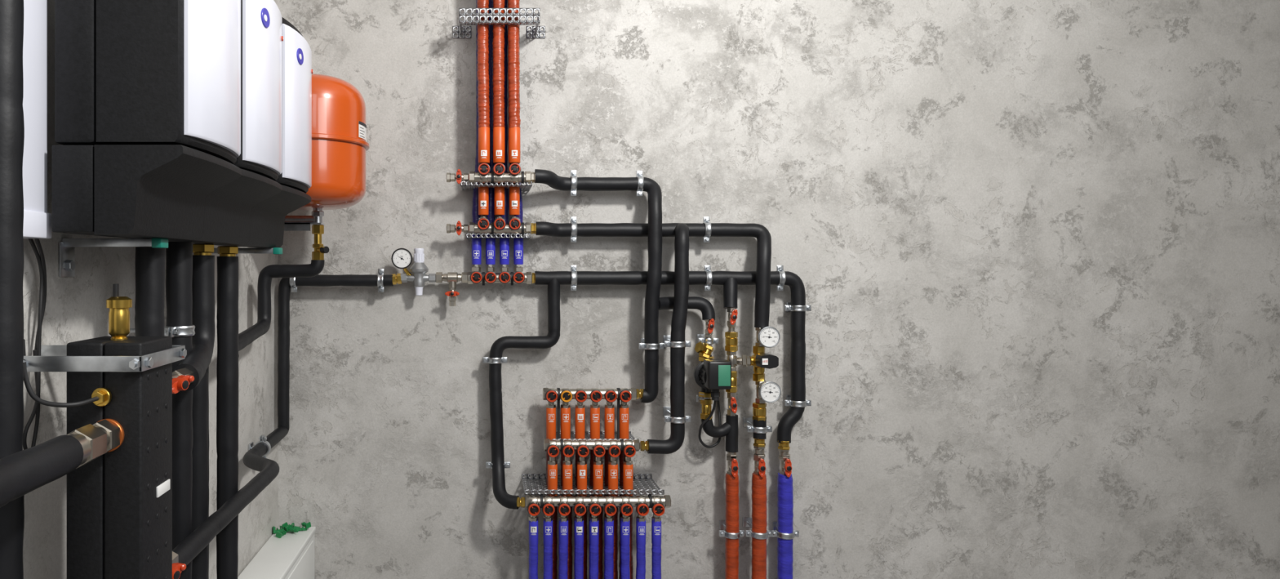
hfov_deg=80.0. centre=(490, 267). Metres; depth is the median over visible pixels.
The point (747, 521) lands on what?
clamp
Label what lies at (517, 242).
supply pipe
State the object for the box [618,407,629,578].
supply pipe
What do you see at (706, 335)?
pipe fitting
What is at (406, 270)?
connector
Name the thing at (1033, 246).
wall
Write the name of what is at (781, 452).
pipe fitting
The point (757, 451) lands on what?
pipe fitting
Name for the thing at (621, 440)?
strap
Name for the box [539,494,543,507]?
strap
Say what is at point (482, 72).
supply pipe
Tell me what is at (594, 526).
supply pipe
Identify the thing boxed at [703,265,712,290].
clamp
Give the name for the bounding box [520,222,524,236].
strap
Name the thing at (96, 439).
nut
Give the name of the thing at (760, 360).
mixing valve
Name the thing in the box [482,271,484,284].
strap
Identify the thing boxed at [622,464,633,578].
supply pipe
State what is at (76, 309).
wall
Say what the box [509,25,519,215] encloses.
supply pipe
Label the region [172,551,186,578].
valve
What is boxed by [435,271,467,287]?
pipe tee
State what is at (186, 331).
clamp
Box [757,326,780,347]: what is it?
thermometer
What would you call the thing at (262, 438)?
clamp
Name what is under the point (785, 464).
valve
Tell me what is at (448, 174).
plug
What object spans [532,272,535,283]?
pipe union
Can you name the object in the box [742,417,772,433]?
clamp
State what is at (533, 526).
supply pipe
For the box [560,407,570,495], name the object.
supply pipe
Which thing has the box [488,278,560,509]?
insulated pipe
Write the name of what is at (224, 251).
nut
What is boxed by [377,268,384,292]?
clamp
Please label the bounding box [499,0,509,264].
supply pipe
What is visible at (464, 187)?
rail
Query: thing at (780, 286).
clamp
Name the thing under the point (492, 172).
strap
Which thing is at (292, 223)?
bracket
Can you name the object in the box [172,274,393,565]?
insulated pipe
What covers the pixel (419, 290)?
bowl
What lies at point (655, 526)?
supply pipe
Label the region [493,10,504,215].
supply pipe
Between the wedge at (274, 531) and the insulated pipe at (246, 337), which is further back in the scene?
the wedge at (274, 531)
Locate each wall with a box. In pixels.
[22,0,278,578]
[278,0,1279,578]
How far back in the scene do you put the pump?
2.23 m
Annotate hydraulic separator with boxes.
[66,336,172,578]
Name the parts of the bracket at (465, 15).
arm, plate, arm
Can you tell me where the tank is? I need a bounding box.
[297,73,369,225]
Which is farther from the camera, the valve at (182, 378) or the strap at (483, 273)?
the strap at (483, 273)
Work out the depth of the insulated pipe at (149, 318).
1.22 m
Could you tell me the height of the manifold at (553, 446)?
0.083 m
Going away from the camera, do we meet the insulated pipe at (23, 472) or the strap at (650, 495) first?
the insulated pipe at (23, 472)
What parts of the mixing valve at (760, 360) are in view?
actuator knob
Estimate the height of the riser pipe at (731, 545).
0.862 m
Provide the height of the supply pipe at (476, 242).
1.681 m
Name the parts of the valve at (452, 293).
handle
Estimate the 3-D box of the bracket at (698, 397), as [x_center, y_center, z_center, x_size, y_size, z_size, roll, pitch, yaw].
[0.664,0.411,2.358,0.036,0.024,0.054,0,0,0]
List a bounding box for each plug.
[446,172,450,182]
[446,223,450,233]
[448,301,455,306]
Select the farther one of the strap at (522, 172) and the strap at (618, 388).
the strap at (618, 388)
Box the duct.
[22,0,51,238]
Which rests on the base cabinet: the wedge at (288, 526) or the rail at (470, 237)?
the wedge at (288, 526)
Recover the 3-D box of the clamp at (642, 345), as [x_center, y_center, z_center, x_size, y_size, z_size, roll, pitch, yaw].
[0.498,0.241,2.323,0.079,0.030,0.120,0,0,0]
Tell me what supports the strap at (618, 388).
attached to the rail at (588, 434)
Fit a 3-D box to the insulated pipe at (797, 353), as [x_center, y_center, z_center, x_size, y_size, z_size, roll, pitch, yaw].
[0.563,0.277,2.328,0.844,0.534,0.050,0,0,0]
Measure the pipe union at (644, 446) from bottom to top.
0.031 m
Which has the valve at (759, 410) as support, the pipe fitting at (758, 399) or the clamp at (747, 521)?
the pipe fitting at (758, 399)
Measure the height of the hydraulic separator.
1.399 m
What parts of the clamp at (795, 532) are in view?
wall plate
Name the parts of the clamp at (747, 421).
wall plate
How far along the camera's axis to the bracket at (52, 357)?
0.98 m
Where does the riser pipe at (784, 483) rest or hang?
on the floor
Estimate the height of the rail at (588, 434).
0.012 m
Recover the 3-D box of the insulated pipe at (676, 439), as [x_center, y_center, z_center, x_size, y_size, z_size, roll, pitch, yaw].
[0.550,0.214,2.286,0.141,0.704,0.097,0,0,0]
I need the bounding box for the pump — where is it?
[693,354,731,448]
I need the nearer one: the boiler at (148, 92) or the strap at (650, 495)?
the boiler at (148, 92)
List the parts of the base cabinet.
panel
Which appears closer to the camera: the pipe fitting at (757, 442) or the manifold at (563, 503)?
the manifold at (563, 503)
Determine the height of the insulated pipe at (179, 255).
1.547 m
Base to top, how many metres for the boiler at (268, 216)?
0.483 m
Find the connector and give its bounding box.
[403,267,411,275]
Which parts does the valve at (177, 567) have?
handle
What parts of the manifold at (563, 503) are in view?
knob, knob, knob, knob, knob, knob, knob, knob, knob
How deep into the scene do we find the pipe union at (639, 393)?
2.29 m
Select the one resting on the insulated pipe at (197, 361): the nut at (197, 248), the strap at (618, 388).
the nut at (197, 248)
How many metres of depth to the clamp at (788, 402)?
2.31 m
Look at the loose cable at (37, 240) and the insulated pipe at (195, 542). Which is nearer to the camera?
the loose cable at (37, 240)
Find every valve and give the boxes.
[172,367,194,393]
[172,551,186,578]
[311,224,328,259]
[400,248,435,295]
[444,287,459,301]
[450,168,468,184]
[450,220,468,235]
[700,398,712,419]
[705,318,714,333]
[724,331,737,351]
[725,370,737,392]
[726,453,738,477]
[727,306,737,326]
[727,391,737,415]
[750,345,778,381]
[752,401,766,421]
[753,453,765,477]
[779,453,791,477]
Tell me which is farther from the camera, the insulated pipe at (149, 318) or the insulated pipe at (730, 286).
the insulated pipe at (730, 286)
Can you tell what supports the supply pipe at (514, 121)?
attached to the manifold at (514, 174)
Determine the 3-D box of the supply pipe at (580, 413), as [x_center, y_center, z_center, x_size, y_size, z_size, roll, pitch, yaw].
[0.279,0.967,2.304,0.032,1.067,0.032,0,0,-37]
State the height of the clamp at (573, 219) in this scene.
0.079 m
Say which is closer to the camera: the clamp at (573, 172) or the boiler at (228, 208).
the boiler at (228, 208)
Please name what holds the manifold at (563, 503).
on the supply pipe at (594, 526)
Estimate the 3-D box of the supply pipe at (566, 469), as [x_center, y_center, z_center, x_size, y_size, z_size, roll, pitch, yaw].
[0.235,1.048,2.262,0.032,0.904,0.032,0,0,40]
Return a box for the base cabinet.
[237,526,315,578]
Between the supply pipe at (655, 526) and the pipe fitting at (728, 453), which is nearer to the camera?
the supply pipe at (655, 526)
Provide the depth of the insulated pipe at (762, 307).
2.31 m
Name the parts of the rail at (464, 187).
shelf plate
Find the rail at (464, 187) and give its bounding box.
[460,181,532,190]
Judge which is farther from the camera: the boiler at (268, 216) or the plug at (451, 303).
the plug at (451, 303)
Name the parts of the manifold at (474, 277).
knob, knob, knob, knob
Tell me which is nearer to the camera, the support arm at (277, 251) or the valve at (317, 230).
the support arm at (277, 251)
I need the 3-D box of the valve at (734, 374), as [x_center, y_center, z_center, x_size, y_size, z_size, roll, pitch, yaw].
[0.747,0.353,2.304,0.036,0.065,0.032,0,0,0]
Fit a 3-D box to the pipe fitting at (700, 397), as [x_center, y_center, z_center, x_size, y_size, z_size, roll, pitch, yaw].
[0.667,0.399,2.306,0.038,0.022,0.033,0,0,0]
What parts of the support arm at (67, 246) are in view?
wall plate, arm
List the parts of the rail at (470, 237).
shelf plate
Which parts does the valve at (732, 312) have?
handle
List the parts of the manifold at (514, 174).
knob, knob, knob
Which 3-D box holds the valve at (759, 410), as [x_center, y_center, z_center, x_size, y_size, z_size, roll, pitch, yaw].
[0.824,0.441,2.279,0.043,0.052,0.039,0,0,0]
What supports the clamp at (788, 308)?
attached to the wall at (1033, 246)
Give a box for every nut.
[66,418,119,468]
[192,243,213,255]
[217,245,238,256]
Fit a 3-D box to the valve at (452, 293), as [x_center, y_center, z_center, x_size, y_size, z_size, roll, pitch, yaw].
[-0.117,0.081,2.319,0.045,0.047,0.039,0,0,0]
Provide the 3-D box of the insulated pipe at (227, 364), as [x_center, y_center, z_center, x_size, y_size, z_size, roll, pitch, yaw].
[-0.573,0.738,1.625,0.048,1.524,0.048,0,0,-38]
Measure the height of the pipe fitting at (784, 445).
0.028 m
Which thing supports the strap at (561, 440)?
attached to the rail at (588, 434)
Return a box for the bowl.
[414,286,423,295]
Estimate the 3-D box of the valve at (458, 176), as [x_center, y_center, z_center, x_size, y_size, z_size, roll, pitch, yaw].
[-0.093,-0.274,2.254,0.056,0.045,0.041,0,0,0]
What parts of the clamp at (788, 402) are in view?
wall plate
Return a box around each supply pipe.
[471,0,481,264]
[476,0,489,163]
[478,36,488,215]
[485,0,495,264]
[492,0,505,163]
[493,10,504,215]
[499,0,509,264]
[507,0,520,163]
[507,117,523,264]
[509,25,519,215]
[528,520,537,578]
[542,520,552,578]
[546,407,555,495]
[547,463,557,578]
[558,520,568,578]
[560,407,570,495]
[562,463,572,578]
[573,520,583,578]
[574,407,585,495]
[577,463,586,578]
[589,407,599,516]
[589,520,599,578]
[592,463,603,578]
[604,407,614,516]
[604,520,613,578]
[608,463,617,578]
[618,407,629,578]
[620,520,630,578]
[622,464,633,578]
[635,520,645,578]
[651,520,661,578]
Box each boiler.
[52,0,242,240]
[168,0,283,244]
[213,17,313,248]
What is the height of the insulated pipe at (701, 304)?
0.076 m
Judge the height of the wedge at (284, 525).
0.020 m
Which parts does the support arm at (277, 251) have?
arm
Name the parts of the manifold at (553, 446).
knob, knob, knob, knob, knob, knob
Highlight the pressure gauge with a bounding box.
[391,248,412,268]
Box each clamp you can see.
[129,324,195,337]
[248,434,271,457]
[288,277,297,292]
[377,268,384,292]
[482,356,506,364]
[485,461,510,468]
[569,169,577,195]
[570,216,577,242]
[570,265,577,290]
[635,170,644,195]
[639,337,665,349]
[662,335,690,347]
[662,406,690,423]
[697,333,718,344]
[702,216,711,242]
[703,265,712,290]
[719,520,745,538]
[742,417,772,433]
[742,516,773,539]
[771,521,799,539]
[776,265,786,290]
[784,302,811,311]
[784,395,811,407]
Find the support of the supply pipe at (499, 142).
attached to the manifold at (514, 174)
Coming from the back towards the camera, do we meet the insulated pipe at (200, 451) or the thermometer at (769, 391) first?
the thermometer at (769, 391)
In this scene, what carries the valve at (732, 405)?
attached to the insulated pipe at (731, 438)
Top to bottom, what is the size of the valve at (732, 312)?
0.059 m
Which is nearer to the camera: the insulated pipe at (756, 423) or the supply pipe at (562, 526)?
the supply pipe at (562, 526)
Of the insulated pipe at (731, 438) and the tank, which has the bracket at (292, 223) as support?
the tank
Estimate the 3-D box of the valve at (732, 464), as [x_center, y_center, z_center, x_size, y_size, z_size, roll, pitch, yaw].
[0.748,0.613,2.294,0.033,0.073,0.048,0,0,0]
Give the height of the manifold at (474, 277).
0.055 m
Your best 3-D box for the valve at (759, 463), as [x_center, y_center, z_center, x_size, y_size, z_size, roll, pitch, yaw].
[0.823,0.607,2.269,0.033,0.072,0.048,0,0,0]
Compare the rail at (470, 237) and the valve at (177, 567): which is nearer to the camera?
the valve at (177, 567)
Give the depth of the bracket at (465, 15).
2.23 m
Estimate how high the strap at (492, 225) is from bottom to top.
0.048 m
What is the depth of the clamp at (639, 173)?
2.31 m
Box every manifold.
[467,266,532,284]
[468,162,531,183]
[468,216,531,233]
[525,494,671,522]
[542,387,636,408]
[543,438,639,465]
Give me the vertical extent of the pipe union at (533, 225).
0.033 m
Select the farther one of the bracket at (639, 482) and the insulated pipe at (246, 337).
the bracket at (639, 482)
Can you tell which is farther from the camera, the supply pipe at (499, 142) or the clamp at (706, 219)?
the clamp at (706, 219)
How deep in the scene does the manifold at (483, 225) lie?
2.29 m
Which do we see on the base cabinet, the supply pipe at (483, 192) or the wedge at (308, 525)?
the wedge at (308, 525)
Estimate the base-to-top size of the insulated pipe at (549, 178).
0.717 m
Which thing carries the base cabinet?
on the floor
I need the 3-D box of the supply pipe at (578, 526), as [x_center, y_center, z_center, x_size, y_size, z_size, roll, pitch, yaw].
[0.265,1.126,2.219,0.030,0.748,0.030,0,0,-45]
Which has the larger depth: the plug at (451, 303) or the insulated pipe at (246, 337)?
the plug at (451, 303)
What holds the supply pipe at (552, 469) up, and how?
on the floor
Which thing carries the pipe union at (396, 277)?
attached to the insulated pipe at (195, 542)
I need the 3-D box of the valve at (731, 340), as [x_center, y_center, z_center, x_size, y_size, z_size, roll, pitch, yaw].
[0.747,0.229,2.304,0.040,0.059,0.037,0,0,0]
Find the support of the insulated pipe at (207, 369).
on the floor
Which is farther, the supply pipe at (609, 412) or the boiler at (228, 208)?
the supply pipe at (609, 412)
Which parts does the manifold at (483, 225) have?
knob, knob, knob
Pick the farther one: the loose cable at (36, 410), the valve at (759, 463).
the valve at (759, 463)
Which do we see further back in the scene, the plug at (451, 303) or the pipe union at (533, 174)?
the plug at (451, 303)
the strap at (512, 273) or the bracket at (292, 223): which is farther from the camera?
the strap at (512, 273)
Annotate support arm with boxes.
[58,237,168,276]
[212,247,282,254]
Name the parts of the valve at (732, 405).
handle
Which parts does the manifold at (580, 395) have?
knob, knob, knob, knob, knob, knob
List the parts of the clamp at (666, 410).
wall plate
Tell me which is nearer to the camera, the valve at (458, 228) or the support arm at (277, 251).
the support arm at (277, 251)
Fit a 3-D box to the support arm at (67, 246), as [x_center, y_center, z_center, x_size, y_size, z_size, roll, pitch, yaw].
[-0.598,-0.016,1.190,0.158,0.062,0.040,0,0,0]
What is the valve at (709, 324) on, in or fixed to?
attached to the insulated pipe at (701, 304)
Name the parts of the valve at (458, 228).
handle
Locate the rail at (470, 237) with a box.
[466,233,530,239]
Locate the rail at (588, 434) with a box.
[551,431,638,439]
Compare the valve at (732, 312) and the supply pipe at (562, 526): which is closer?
the supply pipe at (562, 526)
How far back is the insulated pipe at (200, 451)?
1.47 m
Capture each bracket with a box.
[22,345,186,371]
[284,215,324,231]
[452,8,545,38]
[521,473,664,494]
[696,395,700,401]
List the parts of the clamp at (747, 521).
wall plate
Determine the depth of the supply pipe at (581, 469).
2.25 m
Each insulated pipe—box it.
[0,0,24,578]
[0,435,83,507]
[134,246,165,337]
[165,241,192,578]
[172,254,215,390]
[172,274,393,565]
[191,371,208,578]
[205,366,208,578]
[216,256,238,578]
[238,259,324,356]
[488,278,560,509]
[534,168,662,403]
[534,271,805,443]
[535,221,771,328]
[647,222,688,453]
[658,296,715,319]
[701,418,730,437]
[723,277,737,308]
[725,413,738,452]
[752,419,766,439]
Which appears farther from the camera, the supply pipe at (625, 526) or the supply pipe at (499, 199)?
the supply pipe at (499, 199)
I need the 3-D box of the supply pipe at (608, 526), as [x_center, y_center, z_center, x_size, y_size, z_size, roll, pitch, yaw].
[0.354,1.126,2.219,0.030,0.748,0.030,0,0,-9]
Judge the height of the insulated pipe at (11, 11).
3.190 m
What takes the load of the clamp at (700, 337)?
attached to the wall at (1033, 246)
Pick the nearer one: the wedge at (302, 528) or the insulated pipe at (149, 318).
the insulated pipe at (149, 318)
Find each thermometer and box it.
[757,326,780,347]
[759,381,781,402]
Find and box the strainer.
[694,342,713,359]
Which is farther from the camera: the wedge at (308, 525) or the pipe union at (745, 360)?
the wedge at (308, 525)
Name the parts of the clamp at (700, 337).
wall plate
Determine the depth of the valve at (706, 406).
2.29 m
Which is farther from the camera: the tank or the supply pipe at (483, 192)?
the supply pipe at (483, 192)
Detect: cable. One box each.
[22,238,44,449]
[22,338,111,407]
[34,238,46,349]
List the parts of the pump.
motor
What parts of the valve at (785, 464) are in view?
handle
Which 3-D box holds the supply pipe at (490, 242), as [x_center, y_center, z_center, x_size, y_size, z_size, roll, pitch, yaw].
[0.004,-0.850,2.342,0.036,1.681,0.031,0,0,-7]
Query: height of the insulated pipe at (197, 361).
0.228 m
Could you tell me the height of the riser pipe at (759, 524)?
0.868 m
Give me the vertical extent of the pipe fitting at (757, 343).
0.064 m
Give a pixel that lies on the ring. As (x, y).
(114, 422)
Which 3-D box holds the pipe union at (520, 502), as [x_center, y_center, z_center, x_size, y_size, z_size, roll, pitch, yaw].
[0.091,0.700,2.219,0.027,0.031,0.027,0,0,0]
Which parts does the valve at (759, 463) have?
handle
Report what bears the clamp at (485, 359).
attached to the wall at (1033, 246)
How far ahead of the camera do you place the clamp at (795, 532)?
2.31 m
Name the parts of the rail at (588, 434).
shelf plate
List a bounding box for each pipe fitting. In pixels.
[699,393,711,399]
[704,333,711,346]
[726,351,736,371]
[726,451,737,457]
[727,325,735,332]
[753,438,765,447]
[753,445,764,458]
[755,327,764,346]
[755,380,765,403]
[777,440,790,449]
[778,448,789,460]
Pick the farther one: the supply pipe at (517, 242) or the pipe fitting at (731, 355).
the supply pipe at (517, 242)
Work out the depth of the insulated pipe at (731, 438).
2.29 m
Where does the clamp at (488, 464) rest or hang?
attached to the wall at (1033, 246)
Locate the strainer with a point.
(705, 350)
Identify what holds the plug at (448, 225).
attached to the valve at (458, 228)
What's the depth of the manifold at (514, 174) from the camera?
2.25 m
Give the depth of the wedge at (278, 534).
2.28 m
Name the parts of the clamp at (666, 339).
wall plate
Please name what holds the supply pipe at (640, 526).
on the floor
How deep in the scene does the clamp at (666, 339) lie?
2.25 m
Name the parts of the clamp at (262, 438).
wall plate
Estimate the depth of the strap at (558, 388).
2.30 m
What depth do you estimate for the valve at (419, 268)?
2.32 m
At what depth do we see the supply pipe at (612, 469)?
2.25 m
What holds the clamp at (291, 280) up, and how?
attached to the insulated pipe at (195, 542)
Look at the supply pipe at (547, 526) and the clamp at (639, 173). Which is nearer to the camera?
the supply pipe at (547, 526)
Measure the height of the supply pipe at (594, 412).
1.067 m
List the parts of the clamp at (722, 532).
wall plate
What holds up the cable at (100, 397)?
attached to the hydraulic separator
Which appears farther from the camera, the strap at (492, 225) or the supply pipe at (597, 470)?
the strap at (492, 225)
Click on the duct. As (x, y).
(37, 220)
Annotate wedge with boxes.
[272,525,285,533]
[275,529,287,537]
[281,522,290,529]
[285,524,297,532]
[290,524,306,530]
[301,521,311,528]
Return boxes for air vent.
[106,284,132,341]
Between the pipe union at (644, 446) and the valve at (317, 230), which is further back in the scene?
the pipe union at (644, 446)
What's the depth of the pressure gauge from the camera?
2.30 m
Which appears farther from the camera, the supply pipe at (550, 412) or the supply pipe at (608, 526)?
the supply pipe at (550, 412)
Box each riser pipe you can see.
[724,473,739,578]
[751,472,767,578]
[777,472,793,578]
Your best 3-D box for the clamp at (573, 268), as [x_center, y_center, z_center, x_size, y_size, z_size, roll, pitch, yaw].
[0.261,0.033,2.343,0.030,0.079,0.080,0,0,0]
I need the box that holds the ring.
[97,418,124,452]
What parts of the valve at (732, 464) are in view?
handle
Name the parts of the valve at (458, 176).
handle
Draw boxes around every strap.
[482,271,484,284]
[491,171,493,184]
[491,222,493,236]
[511,271,513,284]
[520,171,524,184]
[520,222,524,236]
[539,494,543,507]
[556,387,559,438]
[560,439,563,451]
[616,387,620,438]
[620,439,623,451]
[648,494,653,507]
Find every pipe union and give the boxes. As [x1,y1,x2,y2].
[392,273,401,284]
[516,497,524,507]
[531,172,535,182]
[531,222,536,233]
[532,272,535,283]
[635,388,643,399]
[640,440,648,450]
[733,355,751,367]
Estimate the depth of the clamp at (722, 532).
2.30 m
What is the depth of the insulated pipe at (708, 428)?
2.29 m
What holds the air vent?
on the hydraulic separator
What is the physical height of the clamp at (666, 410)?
0.030 m
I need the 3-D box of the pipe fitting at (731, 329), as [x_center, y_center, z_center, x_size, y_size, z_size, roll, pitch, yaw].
[0.747,0.190,2.304,0.024,0.025,0.021,0,0,0]

